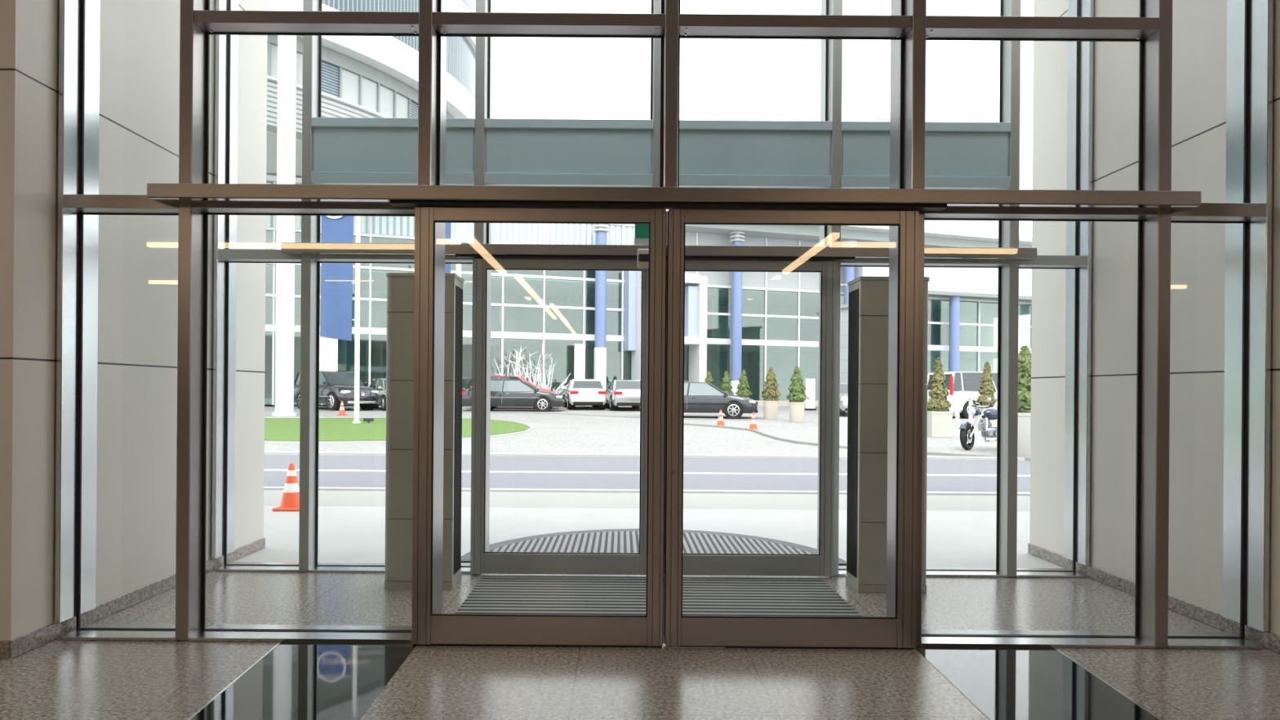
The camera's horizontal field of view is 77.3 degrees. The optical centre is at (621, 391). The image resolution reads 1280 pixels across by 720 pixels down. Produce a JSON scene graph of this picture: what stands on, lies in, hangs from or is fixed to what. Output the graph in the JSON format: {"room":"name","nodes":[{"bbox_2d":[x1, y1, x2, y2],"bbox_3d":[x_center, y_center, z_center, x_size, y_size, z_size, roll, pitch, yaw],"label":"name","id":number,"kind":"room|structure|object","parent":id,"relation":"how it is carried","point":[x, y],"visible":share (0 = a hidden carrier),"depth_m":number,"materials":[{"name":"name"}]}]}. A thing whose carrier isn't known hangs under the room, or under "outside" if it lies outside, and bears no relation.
{"room":"building entrance lobby","nodes":[
{"label":"building entrance lobby","id":0,"kind":"room"},
{"bbox_2d":[0,0,267,640],"bbox_3d":[-7.074,-1.553,5.995,7.430,6.000,3.130,0,0,0],"label":"wall","id":1,"kind":"structure","parent":0,"point":[140,39],"depth_m":5.36,"materials":[{"name":"beige stone"}]},
{"bbox_2d":[0,537,265,658],"bbox_3d":[-6.940,1.397,5.995,7.142,0.099,3.154,0,0,0],"label":"baseboard","id":2,"kind":"structure","parent":1,"relation":"attached to","point":[9,649],"depth_m":5.22,"materials":[{"name":"stone"}]},
{"bbox_2d":[211,0,1093,577],"bbox_3d":[0.261,-1.498,6.765,7.216,5.998,0.410,0,0,0],"label":"window","id":3,"kind":"structure","parent":1,"relation":"in","point":[829,152],"depth_m":6.58,"materials":[{"name":"metal"}]},
{"bbox_2d":[470,258,648,574],"bbox_3d":[-0.480,0.203,6.535,1.478,2.563,0.050,0,0,0],"label":"door","id":4,"kind":"structure","parent":3,"relation":"attached to","point":[482,562],"depth_m":6.51,"materials":[{"name":"grey metal"}]},
{"bbox_2d":[664,260,835,576],"bbox_3d":[0.999,0.214,6.535,1.474,2.563,0.050,0,0,0],"label":"door","id":5,"kind":"structure","parent":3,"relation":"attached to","point":[821,564],"depth_m":6.51,"materials":[{"name":"grey metal"}]},
{"bbox_2d":[280,242,1037,261],"bbox_3d":[0.303,-1.130,6.495,6.094,0.100,0.145,0,0,0],"label":"beam","id":6,"kind":"structure","parent":1,"relation":"attached to","point":[460,251],"depth_m":6.42,"materials":[{"name":"metal"}]},
{"bbox_2d":[54,0,1273,648],"bbox_3d":[0.261,-1.498,4.950,7.216,5.998,0.400,0,0,0],"label":"window","id":7,"kind":"structure","parent":1,"relation":"in","point":[1246,213],"depth_m":4.82,"materials":[{"name":"glass"}]},
{"bbox_2d":[411,207,666,647],"bbox_3d":[-0.481,0.208,4.715,1.478,2.574,0.050,0,0,0],"label":"door","id":8,"kind":"structure","parent":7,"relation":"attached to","point":[428,628],"depth_m":4.69,"materials":[{"name":"metal"}]},
{"bbox_2d":[663,208,919,648],"bbox_3d":[0.999,0.220,4.709,1.474,2.574,0.062,0,0,0],"label":"door","id":9,"kind":"structure","parent":7,"relation":"attached to","point":[898,632],"depth_m":4.69,"materials":[{"name":"metal"}]},
{"bbox_2d":[146,182,1200,211],"bbox_3d":[0.303,-1.130,4.676,6.094,0.100,0.145,0,0,0],"label":"beam","id":10,"kind":"structure","parent":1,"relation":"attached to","point":[397,196],"depth_m":4.60,"materials":[{"name":"metal"}]},
{"bbox_2d":[264,417,530,440],"bbox_3d":[-15.849,1.021,24.506,26.032,0.244,10.146,0,0,0],"label":"lawn","id":11,"kind":"structure","parent":0,"point":[275,428],"depth_m":23.94,"materials":[{"name":"green plant"}]},
{"bbox_2d":[320,215,360,422],"bbox_3d":[-9.317,-3.413,26.562,1.444,8.988,0.318,0,0,0],"label":"banner pole","id":12,"kind":"object","parent":11,"relation":"on","point":[336,278],"visible":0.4,"depth_m":26.54,"materials":[{"name":"white paint"}]},
{"bbox_2d":[363,417,373,422],"bbox_3d":[-8.402,0.961,26.607,0.320,0.190,0.160,0,0,0],"label":"spotlight","id":13,"kind":"object","parent":11,"relation":"on","point":[368,420],"visible":0.88,"depth_m":26.52,"materials":[{"name":"grey paint"}]},
{"bbox_2d":[444,222,460,275],"bbox_3d":[-6.266,-3.748,28.742,1.089,9.598,0.318,0,0,0],"label":"banner pole","id":14,"kind":"object","parent":11,"relation":"on","point":[448,225],"visible":0.03,"depth_m":28.72,"materials":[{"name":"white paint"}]},
{"bbox_2d":[264,404,996,456],"bbox_3d":[-0.008,1.068,78.500,240.000,0.624,123.000,0,0,0],"label":"plaza","id":15,"kind":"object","parent":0,"point":[551,433],"visible":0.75,"depth_m":22.87,"materials":[{"name":"grey concrete"}]},
{"bbox_2d":[271,35,296,416],"bbox_3d":[-13.106,-6.779,31.250,0.880,15.438,0.880,0,0,0],"label":"column","id":16,"kind":"structure","parent":15,"relation":"on","point":[286,44],"depth_m":30.96,"materials":[{"name":"white paint"}]},
{"bbox_2d":[266,0,475,177],"bbox_3d":[-19.625,-17.798,37.906,17.999,14.300,38.666,0,0,42],"label":"building","id":17,"kind":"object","parent":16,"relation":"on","point":[362,76],"visible":0.23,"depth_m":35.52,"materials":[{"name":"white paint"}]},
{"bbox_2d":[293,370,378,410],"bbox_3d":[-13.224,-0.063,37.000,4.810,1.832,2.250,0,0,42],"label":"parked car","id":18,"kind":"object","parent":15,"relation":"on","point":[335,387],"visible":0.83,"depth_m":35.86,"materials":[{"name":"grey paint"}]},
{"bbox_2d":[353,391,370,396],"bbox_3d":[-11.478,0.088,35.427,0.072,0.220,0.806,0,0,42],"label":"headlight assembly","id":19,"kind":"object","parent":18,"relation":"attached to","point":[361,393],"depth_m":35.47,"materials":[{"name":"glass"}]},
{"bbox_2d":[336,400,347,415],"bbox_3d":[-11.189,0.647,32.052,0.340,0.575,0.340,0,0,0],"label":"traffic cone","id":20,"kind":"object","parent":15,"relation":"on","point":[341,412],"visible":1,"depth_m":31.98,"materials":[{"name":"orange plastic"}]},
{"bbox_2d":[368,377,386,410],"bbox_3d":[-10.507,0.115,37.304,2.110,1.503,4.400,0,0,-30],"label":"parked car","id":21,"kind":"object","parent":15,"relation":"on","point":[379,384],"visible":0.27,"depth_m":36.50,"materials":[{"name":"grey paint"}]},
{"bbox_2d":[264,419,533,444],"bbox_3d":[-10.059,1.109,24.516,14.670,0.318,10.343,0,0,0],"label":"kerb","id":22,"kind":"object","parent":15,"relation":"on","point":[531,428],"visible":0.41,"depth_m":19.78,"materials":[{"name":"concrete"}]},
{"bbox_2d":[264,409,756,420],"bbox_3d":[-13.023,0.895,33.734,36.778,0.167,3.693,0,0,4],"label":"kerb","id":23,"kind":"object","parent":15,"relation":"on","point":[264,410],"visible":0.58,"depth_m":34.30,"materials":[{"name":"grey concrete"}]},
{"bbox_2d":[462,379,564,412],"bbox_3d":[-4.954,0.172,36.900,4.650,1.492,2.130,0,0,-2],"label":"parked car","id":24,"kind":"object","parent":15,"relation":"on","point":[504,393],"visible":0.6,"depth_m":36.05,"materials":[{"name":"grey paint"}]},
{"bbox_2d":[470,375,559,408],"bbox_3d":[-5.242,0.032,39.300,4.400,1.653,2.110,0,0,0],"label":"parked car","id":25,"kind":"object","parent":15,"relation":"on","point":[492,377],"visible":0.07,"depth_m":38.55,"materials":[{"name":"red paint"}]},
{"bbox_2d":[493,344,569,395],"bbox_3d":[-4.935,-0.876,41.546,4.793,3.315,1.584,0,0,0],"label":"shrub","id":26,"kind":"object","parent":15,"relation":"on","point":[534,382],"visible":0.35,"depth_m":41.39,"materials":[{"name":"white plant"}]},
{"bbox_2d":[573,343,586,405],"bbox_3d":[-2.259,-0.928,43.258,0.677,3.334,0.320,0,0,0],"label":"sign totem","id":27,"kind":"object","parent":15,"relation":"on","point":[580,348],"visible":0.44,"depth_m":43.16,"materials":[{"name":"white"}]},
{"bbox_2d":[561,378,606,409],"bbox_3d":[-1.859,0.118,39.895,2.110,1.503,4.400,0,0,-8],"label":"parked car","id":28,"kind":"object","parent":15,"relation":"on","point":[592,392],"visible":0.96,"depth_m":37.88,"materials":[{"name":"white paint"}]},
{"bbox_2d":[569,391,578,394],"bbox_3d":[-2.221,0.020,37.759,0.387,0.160,0.230,0,0,-8],"label":"tail light","id":29,"kind":"object","parent":28,"relation":"attached to","point":[571,392],"depth_m":37.65,"materials":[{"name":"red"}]},
{"bbox_2d":[598,391,606,394],"bbox_3d":[-0.921,0.030,37.941,0.387,0.160,0.230,0,0,-8],"label":"tail light","id":30,"kind":"object","parent":28,"relation":"attached to","point":[599,392],"depth_m":37.84,"materials":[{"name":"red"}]},
{"bbox_2d":[605,379,640,410],"bbox_3d":[0.199,0.153,39.295,2.130,1.493,4.650,0,0,-8],"label":"parked car","id":31,"kind":"object","parent":15,"relation":"on","point":[619,392],"visible":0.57,"depth_m":37.39,"materials":[{"name":"silver metal"}]},
{"bbox_2d":[613,391,622,395],"bbox_3d":[-0.153,0.050,37.034,0.392,0.160,0.230,0,0,-8],"label":"tail light","id":32,"kind":"object","parent":31,"relation":"attached to","point":[615,393],"depth_m":36.93,"materials":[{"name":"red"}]},
{"bbox_2d":[264,451,1024,460],"bbox_3d":[-0.010,1.364,17.050,120.000,0.075,0.200,0,0,0],"label":"kerb","id":33,"kind":"object","parent":15,"relation":"on","point":[281,453],"visible":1,"depth_m":16.95,"materials":[{"name":"concrete"}]},
{"bbox_2d":[264,174,1031,406],"bbox_3d":[3.762,-4.942,51.072,70.000,11.460,14.600,0,0,-18],"label":"building","id":34,"kind":"structure","parent":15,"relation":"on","point":[754,322],"depth_m":48.38,"materials":[{"name":"white paint"}]},
{"bbox_2d":[704,370,713,384],"bbox_3d":[4.112,-0.064,37.758,0.765,1.954,0.731,0,0,3],"label":"conifer","id":35,"kind":"object","parent":15,"relation":"on","point":[708,379],"visible":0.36,"depth_m":37.67,"materials":[{"name":"green plant"}]},
{"bbox_2d":[715,409,724,426],"bbox_3d":[3.325,0.883,26.759,0.340,0.575,0.340,0,0,0],"label":"traffic cone","id":36,"kind":"object","parent":15,"relation":"on","point":[720,422],"visible":0.87,"depth_m":26.69,"materials":[{"name":"orange plastic"}]},
{"bbox_2d":[684,382,757,418],"bbox_3d":[3.201,0.336,32.601,4.650,1.492,2.130,0,0,9],"label":"parked car","id":37,"kind":"object","parent":15,"relation":"on","point":[699,397],"visible":0.52,"depth_m":31.68,"materials":[{"name":"grey paint"}]},
{"bbox_2d":[720,370,733,395],"bbox_3d":[4.908,-0.054,37.573,0.731,1.954,0.763,0,0,-31],"label":"conifer","id":38,"kind":"object","parent":15,"relation":"on","point":[725,386],"visible":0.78,"depth_m":37.42,"materials":[{"name":"green plant"}]},
{"bbox_2d":[735,368,751,398],"bbox_3d":[5.609,-0.060,36.741,0.754,2.017,0.788,0,0,27],"label":"conifer","id":39,"kind":"object","parent":15,"relation":"on","point":[743,388],"visible":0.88,"depth_m":36.56,"materials":[{"name":"green plant"}]},
{"bbox_2d":[747,412,759,431],"bbox_3d":[4.152,0.928,25.150,0.340,0.575,0.340,0,0,0],"label":"traffic cone","id":40,"kind":"object","parent":15,"relation":"on","point":[753,424],"visible":0.88,"depth_m":25.08,"materials":[{"name":"orange plastic"}]},
{"bbox_2d":[761,366,781,419],"bbox_3d":[5.896,0.032,31.508,0.782,2.088,0.773,0,0,21],"label":"conifer","id":41,"kind":"object","parent":15,"relation":"on","point":[771,393],"visible":1,"depth_m":31.30,"materials":[{"name":"plant"}]},
{"bbox_2d":[786,366,808,422],"bbox_3d":[6.572,0.059,29.881,0.830,2.124,0.794,0,0,-6],"label":"conifer","id":42,"kind":"object","parent":15,"relation":"on","point":[797,393],"visible":1,"depth_m":29.68,"materials":[{"name":"plant"}]},
{"bbox_2d":[804,378,816,410],"bbox_3d":[9.346,0.124,39.604,0.562,1.568,0.320,0,0,0],"label":"sign totem","id":43,"kind":"object","parent":15,"relation":"on","point":[810,384],"visible":0.89,"depth_m":39.51,"materials":[{"name":"white"}]},
{"bbox_2d":[816,304,848,382],"bbox_3d":[12.081,-1.771,40.025,3.400,5.476,5.150,0,0,0],"label":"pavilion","id":44,"kind":"object","parent":15,"relation":"on","point":[844,319],"visible":0.07,"depth_m":39.16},
{"bbox_2d":[839,382,848,416],"bbox_3d":[10.325,0.312,35.605,2.110,1.503,4.400,0,0,8],"label":"parked car","id":45,"kind":"object","parent":15,"relation":"on","point":[843,385],"visible":0.05,"depth_m":34.10,"materials":[{"name":"silver metal"}]},
{"bbox_2d":[684,422,1030,461],"bbox_3d":[5.378,1.281,21.405,2.442,0.363,14.346,0,0,-34],"label":"kerb","id":46,"kind":"object","parent":15,"relation":"on","point":[1028,459],"visible":0.47,"depth_m":20.62,"materials":[{"name":"grey concrete"}]},
{"bbox_2d":[927,357,953,437],"bbox_3d":[9.234,0.137,23.273,0.718,2.325,0.698,0,0,0],"label":"conifer","id":47,"kind":"object","parent":15,"relation":"on","point":[940,421],"visible":1,"depth_m":23.04,"materials":[{"name":"green plant"}]},
{"bbox_2d":[954,399,960,421],"bbox_3d":[13.060,0.712,31.087,0.220,0.855,0.214,0,0,0],"label":"bollard","id":48,"kind":"object","parent":15,"relation":"on","point":[957,402],"visible":1,"depth_m":31.02,"materials":[{"name":"white metal"}]},
{"bbox_2d":[927,371,997,418],"bbox_3d":[15.717,0.149,34.299,5.050,1.972,2.260,0,0,-14],"label":"parked car","id":49,"kind":"object","parent":15,"relation":"on","point":[961,385],"visible":0.16,"depth_m":33.04,"materials":[{"name":"white paint"}]},
{"bbox_2d":[949,376,953,395],"bbox_3d":[13.559,-0.269,32.842,0.110,0.770,0.121,0,0,-14],"label":"tail light","id":50,"kind":"object","parent":49,"relation":"attached to","point":[951,388],"depth_m":32.79,"materials":[{"name":"red plastic"}]},
{"bbox_2d":[968,400,973,422],"bbox_3d":[13.413,0.724,30.709,0.220,0.855,0.214,0,0,0],"label":"bollard","id":51,"kind":"object","parent":15,"relation":"on","point":[971,416],"visible":0.7,"depth_m":30.65,"materials":[{"name":"white metal"}]},
{"bbox_2d":[959,397,997,449],"bbox_3d":[9.012,0.764,19.323,2.031,1.267,0.833,0,0,-12],"label":"motorcycle","id":52,"kind":"object","parent":15,"relation":"on","point":[967,429],"visible":0.69,"depth_m":19.16,"materials":[{"name":"black metal"}]},
{"bbox_2d":[973,360,997,426],"bbox_3d":[12.795,0.050,27.996,0.718,2.325,0.698,0,0,-29],"label":"conifer","id":53,"kind":"object","parent":15,"relation":"on","point":[986,390],"visible":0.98,"depth_m":27.84,"materials":[{"name":"green plant"}]},
{"bbox_2d":[1017,345,1031,457],"bbox_3d":[8.930,0.194,17.676,0.977,2.474,0.988,0,0,0],"label":"conifer","id":54,"kind":"object","parent":15,"relation":"on","point":[1024,356],"visible":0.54,"depth_m":17.37,"materials":[{"name":"green plant"}]},
{"bbox_2d":[1017,412,1031,457],"bbox_3d":[8.909,0.940,17.693,0.948,0.980,0.948,0,0,0],"label":"planter","id":55,"kind":"object","parent":15,"relation":"on","point":[1024,418],"depth_m":17.29,"materials":[{"name":"grey concrete"}]},
{"bbox_2d":[0,563,1279,719],"bbox_3d":[0.238,1.577,-4.285,21.500,0.150,22.430,0,0,0],"label":"floor","id":56,"kind":"structure","parent":0,"point":[57,679],"depth_m":4.32,"materials":[{"name":"stone"}]},
{"bbox_2d":[189,641,415,719],"bbox_3d":[-1.581,1.487,2.975,0.874,0.002,3.550,0,0,0],"label":"inlay","id":57,"kind":"structure","parent":56,"relation":"on","point":[295,680],"depth_m":4.08,"materials":[{"name":"black stone"}]},
{"bbox_2d":[186,641,281,719],"bbox_3d":[-1.926,1.483,2.975,0.009,0.004,3.555,0,0,-3],"label":"trim","id":58,"kind":"structure","parent":57,"relation":"on","point":[262,657],"depth_m":4.07,"materials":[{"name":"silver metal"}]},
{"bbox_2d":[383,272,463,589],"bbox_3d":[-1.530,0.295,6.195,0.537,2.384,0.342,0,0,0],"label":"pillar","id":59,"kind":"structure","parent":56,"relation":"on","point":[400,286],"depth_m":6.03,"materials":[{"name":"grey stone"}]},
{"bbox_2d":[453,285,462,574],"bbox_3d":[-1.265,0.290,6.205,0.007,2.200,0.251,0,0,0],"label":"grille","id":60,"kind":"object","parent":59,"relation":"attached to","point":[458,289],"depth_m":6.18,"materials":[{"name":"black metal"}]},
{"bbox_2d":[454,576,862,628],"bbox_3d":[0.251,1.498,5.710,2.735,0.005,1.500,0,0,0],"label":"entrance mat","id":61,"kind":"object","parent":56,"relation":"on","point":[544,595],"visible":0.43,"depth_m":5.83,"materials":[{"name":"carpet"}]},
{"bbox_2d":[662,646,725,648],"bbox_3d":[0.426,1.497,4.679,0.365,0.011,0.014,0,0,0],"label":"floor guide","id":62,"kind":"object","parent":56,"relation":"on","point":[664,647],"visible":1,"depth_m":4.67,"materials":[{"name":"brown metal"}]},
{"bbox_2d":[845,275,929,593],"bbox_3d":[2.063,0.323,6.195,0.542,2.384,0.342,0,0,0],"label":"pillar","id":63,"kind":"structure","parent":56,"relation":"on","point":[868,296],"depth_m":6.03,"materials":[{"name":"grey stone"}]},
{"bbox_2d":[846,288,858,577],"bbox_3d":[1.794,0.314,6.205,0.005,2.200,0.251,0,0,0],"label":"grille","id":64,"kind":"object","parent":63,"relation":"attached to","point":[852,502],"depth_m":6.19,"materials":[{"name":"black metal"}]},
{"bbox_2d":[915,646,1159,719],"bbox_3d":[2.095,1.515,2.975,0.832,0.002,3.578,0,0,2],"label":"inlay","id":65,"kind":"structure","parent":56,"relation":"on","point":[1003,683],"depth_m":4.13,"materials":[{"name":"black stone"}]},
{"bbox_2d":[1053,647,1161,719],"bbox_3d":[2.444,1.516,2.975,0.009,0.004,3.559,0,0,4],"label":"trim","id":66,"kind":"structure","parent":65,"relation":"on","point":[1153,714],"depth_m":4.12,"materials":[{"name":"silver metal"}]},
{"bbox_2d":[634,224,648,244],"bbox_3d":[0.209,-1.275,6.515,0.210,0.186,0.030,0,0,0],"label":"exit sign","id":67,"kind":"object","parent":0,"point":[642,231],"visible":0.34,"depth_m":6.50,"materials":[{"name":"teal"}]},
{"bbox_2d":[636,248,648,268],"bbox_3d":[0.187,-1.067,6.388,0.120,0.150,0.070,0,0,0],"label":"sensor","id":68,"kind":"object","parent":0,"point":[642,260],"visible":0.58,"depth_m":6.36,"materials":[{"name":"beige plastic"}]},
{"bbox_2d":[263,489,1030,511],"bbox_3d":[-0.011,1.499,11.175,120.000,0.001,1.750,0,0,0],"label":"road","id":69,"kind":"structure","parent":0,"point":[271,497],"depth_m":11.05,"materials":[{"name":"grey asphalt"}]},
{"bbox_2d":[263,486,1030,495],"bbox_3d":[-0.011,1.494,12.000,120.000,0.052,0.160,0,0,0],"label":"kerb","id":70,"kind":"object","parent":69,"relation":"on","point":[510,490],"visible":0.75,"depth_m":11.92,"materials":[{"name":"concrete"}]},
{"bbox_2d":[263,454,1030,492],"bbox_3d":[-0.011,1.449,14.525,240.000,0.119,4.950,0,0,0],"label":"road","id":71,"kind":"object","parent":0,"point":[271,478],"visible":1,"depth_m":14.17,"materials":[{"name":"grey asphalt"}]},
{"bbox_2d":[264,469,1030,476],"bbox_3d":[-0.011,1.452,14.350,120.000,0.027,0.110,0,0,0],"label":"lane marking","id":72,"kind":"object","parent":71,"relation":"on","point":[264,469],"visible":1,"depth_m":14.29,"materials":[{"name":"white paint"}]},
{"bbox_2d":[232,506,1064,568],"bbox_3d":[-0.011,1.500,8.615,120.000,0.001,3.370,0,0,0],"label":"paving","id":73,"kind":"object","parent":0,"point":[346,534],"visible":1,"depth_m":8.81,"materials":[{"name":"grey concrete"}]},
{"bbox_2d":[271,462,299,511],"bbox_3d":[-4.130,1.181,10.016,0.340,0.575,0.340,0,0,0],"label":"traffic cone","id":74,"kind":"object","parent":73,"relation":"on","point":[291,495],"visible":0.88,"depth_m":9.94,"materials":[{"name":"orange plastic"}]},
{"bbox_2d":[461,528,846,564],"bbox_3d":[0.274,1.490,7.850,3.480,0.010,1.740,0,0,0],"label":"entrance mat","id":75,"kind":"object","parent":73,"relation":"on","point":[615,540],"visible":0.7,"depth_m":7.82,"materials":[{"name":"metal"}]},
{"bbox_2d":[763,400,777,419],"bbox_3d":[5.882,0.706,31.498,0.577,0.740,0.577,0,0,0],"label":"planter","id":76,"kind":"object","parent":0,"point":[770,407],"depth_m":31.26,"materials":[{"name":"concrete"}]},
{"bbox_2d":[788,402,804,422],"bbox_3d":[6.550,0.750,29.872,0.577,0.740,0.577,0,0,33],"label":"planter","id":77,"kind":"object","parent":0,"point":[796,409],"depth_m":29.63,"materials":[{"name":"concrete"}]},
{"bbox_2d":[1029,0,1279,635],"bbox_3d":[7.596,-1.443,5.995,7.430,6.000,3.130,0,0,0],"label":"wall","id":78,"kind":"structure","parent":0,"point":[1199,27],"depth_m":6.03,"materials":[{"name":"beige stone"}]},
{"bbox_2d":[1027,542,1279,653],"bbox_3d":[7.418,1.505,5.995,7.142,0.099,3.154,0,0,0],"label":"baseboard","id":79,"kind":"structure","parent":78,"relation":"attached to","point":[1268,640],"depth_m":5.50,"materials":[{"name":"stone"}]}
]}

